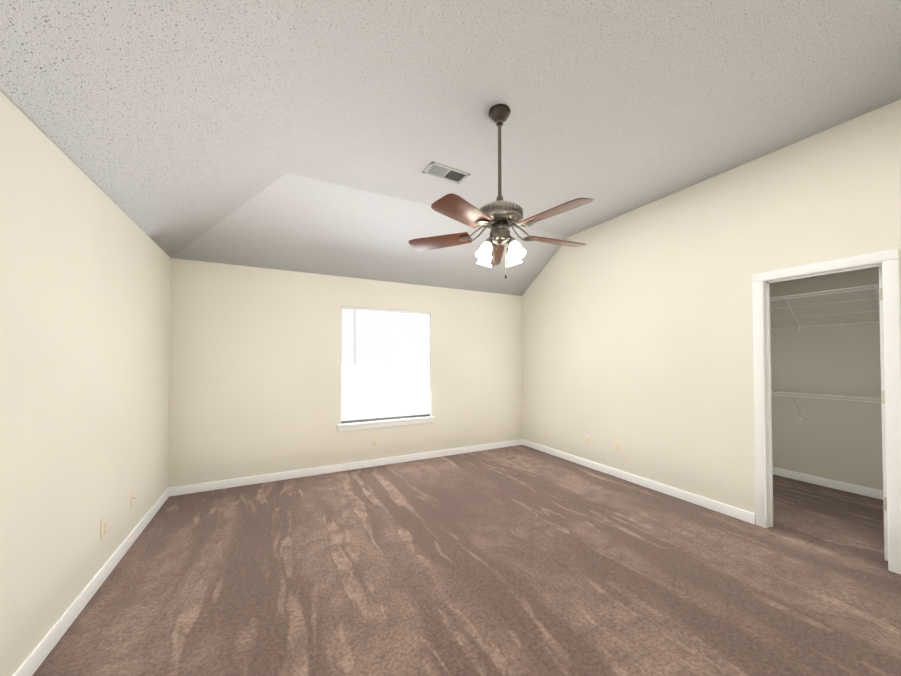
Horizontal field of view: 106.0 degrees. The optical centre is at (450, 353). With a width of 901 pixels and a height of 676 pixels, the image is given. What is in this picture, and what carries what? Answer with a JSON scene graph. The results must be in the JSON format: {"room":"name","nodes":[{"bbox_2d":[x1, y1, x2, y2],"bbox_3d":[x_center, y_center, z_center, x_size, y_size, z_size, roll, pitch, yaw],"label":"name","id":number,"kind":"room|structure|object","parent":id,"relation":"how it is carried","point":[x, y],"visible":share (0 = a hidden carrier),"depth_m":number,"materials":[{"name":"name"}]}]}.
{"room":"empty bedroom","nodes":[
{"label":"empty bedroom","id":0,"kind":"room"},
{"bbox_2d":[0,91,170,675],"bbox_3d":[-1.711,0.170,1.103,0.115,2.490,5.530,0,-1,-27],"label":"wall","id":1,"kind":"structure","parent":0,"point":[85,271],"depth_m":1.76,"materials":[{"name":"paint"}]},
{"bbox_2d":[12,487,171,675],"bbox_3d":[-1.653,1.371,1.114,0.014,0.088,5.300,0,-1,-27],"label":"baseboard","id":2,"kind":"structure","parent":1,"relation":"attached to","point":[35,659],"depth_m":1.89,"materials":[{"name":"white wood"}]},
{"bbox_2d":[100,517,105,539],"bbox_3d":[-2.191,1.101,2.147,0.009,0.115,0.070,0,-1,-27],"label":"electrical outlet","id":3,"kind":"object","parent":1,"relation":"attached to","point":[103,529],"visible":1,"depth_m":2.14,"materials":[{"name":"beige plastic"}]},
{"bbox_2d":[131,489,134,506],"bbox_3d":[-2.421,1.104,2.596,0.016,0.115,0.070,0,-1,-27],"label":"electrical outlet","id":4,"kind":"object","parent":1,"relation":"attached to","point":[132,497],"visible":1,"depth_m":2.59,"materials":[{"name":"beige plastic"}]},
{"bbox_2d":[168,258,522,487],"bbox_3d":[-0.834,-0.103,4.635,4.695,3.150,0.150,0,-1,-27],"label":"wall","id":5,"kind":"structure","parent":0,"point":[255,373],"depth_m":4.04,"materials":[{"name":"paint"}]},
{"bbox_2d":[172,439,523,495],"bbox_3d":[-0.834,1.426,4.518,4.550,0.088,0.014,0,-1,-27],"label":"baseboard","id":6,"kind":"structure","parent":5,"relation":"attached to","point":[207,486],"depth_m":4.16,"materials":[{"name":"white wood"}]},
{"bbox_2d":[372,437,376,445],"bbox_3d":[-0.992,1.149,4.443,0.070,0.115,0.009,0,-1,-27],"label":"electrical outlet","id":7,"kind":"object","parent":5,"relation":"attached to","point":[374,441],"visible":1,"depth_m":4.44,"materials":[{"name":"beige plastic"}]},
{"bbox_2d":[337,305,434,431],"bbox_3d":[-0.850,0.185,4.603,1.330,1.581,0.185,0,-1,-27],"label":"window","id":8,"kind":"structure","parent":5,"relation":"in","point":[381,423],"depth_m":4.52,"materials":[{"name":"white wood"}]},
{"bbox_2d":[341,306,429,422],"bbox_3d":[-0.838,0.144,4.580,1.232,1.492,0.061,0,-1,-27],"label":"window blind","id":9,"kind":"object","parent":8,"relation":"attached to","point":[385,369],"visible":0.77,"depth_m":4.56,"materials":[{"name":"white plastic"}]},
{"bbox_2d":[0,0,900,295],"bbox_3d":[0.372,-1.448,2.212,4.580,0.880,5.300,0,-1,-27],"label":"ceiling","id":10,"kind":"structure","parent":0,"point":[312,136],"depth_m":2.13,"materials":[{"name":"white paint"}]},
{"bbox_2d":[422,161,470,183],"bbox_3d":[-0.035,-1.648,3.108,0.410,0.011,0.220,0,-1,-27],"label":"ceiling vent","id":11,"kind":"object","parent":10,"relation":"in","point":[441,171],"visible":1,"depth_m":3.10,"materials":[{"name":"grey metal"}]},
{"bbox_2d":[408,104,593,278],"bbox_3d":[0.368,-1.088,2.313,1.280,1.156,1.273,0,-1,-27],"label":"fan","id":12,"kind":"object","parent":10,"relation":"hanging from","point":[499,217],"visible":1,"depth_m":2.25,"materials":[{"name":"brown wood"}]},
{"bbox_2d":[32,445,900,675],"bbox_3d":[1.155,1.478,2.572,6.575,0.080,5.530,0,-1,-27],"label":"floor","id":13,"kind":"structure","parent":0,"point":[520,560],"depth_m":2.12,"materials":[{"name":"carpet"}]},
{"bbox_2d":[522,99,900,513],"bbox_3d":[2.455,-0.126,3.273,0.115,3.150,5.300,0,-1,-27],"label":"wall","id":14,"kind":"structure","parent":0,"point":[637,333],"depth_m":3.33,"materials":[{"name":"paint"}]},
{"bbox_2d":[586,435,589,444],"bbox_3d":[1.784,1.118,4.410,0.009,0.115,0.070,0,-1,-27],"label":"electrical outlet","id":15,"kind":"object","parent":14,"relation":"attached to","point":[587,439],"visible":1,"depth_m":4.41,"materials":[{"name":"beige plastic"}]},
{"bbox_2d":[615,441,619,450],"bbox_3d":[1.977,1.096,4.031,0.016,0.115,0.070,0,-1,-27],"label":"electrical outlet","id":16,"kind":"object","parent":14,"relation":"attached to","point":[617,445],"visible":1,"depth_m":4.03,"materials":[{"name":"beige plastic"}]},
{"bbox_2d":[524,440,755,523],"bbox_3d":[1.881,1.421,4.212,0.014,0.088,3.020,0,-1,-27],"label":"baseboard","id":17,"kind":"structure","parent":14,"relation":"attached to","point":[750,517],"depth_m":3.60,"materials":[{"name":"white wood"}]},
{"bbox_2d":[752,249,900,574],"bbox_3d":[2.813,0.378,2.575,0.147,2.120,0.765,0,-1,-27],"label":"door frame","id":18,"kind":"structure","parent":14,"relation":"attached to","point":[888,261],"depth_m":2.42,"materials":[{"name":"white wood"}]},
{"bbox_2d":[879,266,887,560],"bbox_3d":[3.247,0.409,2.531,0.620,2.034,0.035,1,-1,-37],"label":"door","id":19,"kind":"structure","parent":14,"relation":"in","point":[883,417],"depth_m":2.35,"materials":[{"name":"white wood"}]},
{"bbox_2d":[770,266,882,490],"bbox_3d":[4.240,0.236,3.660,0.115,2.440,2.680,0,-1,-27],"label":"wall","id":20,"kind":"structure","parent":0,"point":[836,440],"depth_m":3.72,"materials":[{"name":"paint"}]},
{"bbox_2d":[770,284,879,329],"bbox_3d":[4.006,-0.463,3.550,0.413,0.354,2.433,0,-1,-27],"label":"closet shelf","id":21,"kind":"object","parent":20,"relation":"attached to","point":[876,287],"visible":0.58,"depth_m":3.60,"materials":[{"name":"silver metal"}]},
{"bbox_2d":[771,390,880,419],"bbox_3d":[4.046,0.590,3.553,0.323,0.328,2.433,0,-1,-27],"label":"closet shelf","id":22,"kind":"object","parent":20,"relation":"attached to","point":[828,394],"visible":0.6,"depth_m":3.60,"materials":[{"name":"silver metal"}]},
{"bbox_2d":[773,467,882,499],"bbox_3d":[4.183,1.411,3.611,0.014,0.088,2.450,0,-1,-27],"label":"baseboard","id":23,"kind":"structure","parent":20,"relation":"attached to","point":[866,491],"depth_m":3.69,"materials":[{"name":"white wood"}]},
{"bbox_2d":[899,160,900,235],"bbox_3d":[2.797,0.072,1.595,0.120,2.700,1.250,0,-1,19],"label":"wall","id":24,"kind":"structure","parent":0,"point":[900,191],"depth_m":2.22,"materials":[{"name":"paint"}]}
]}

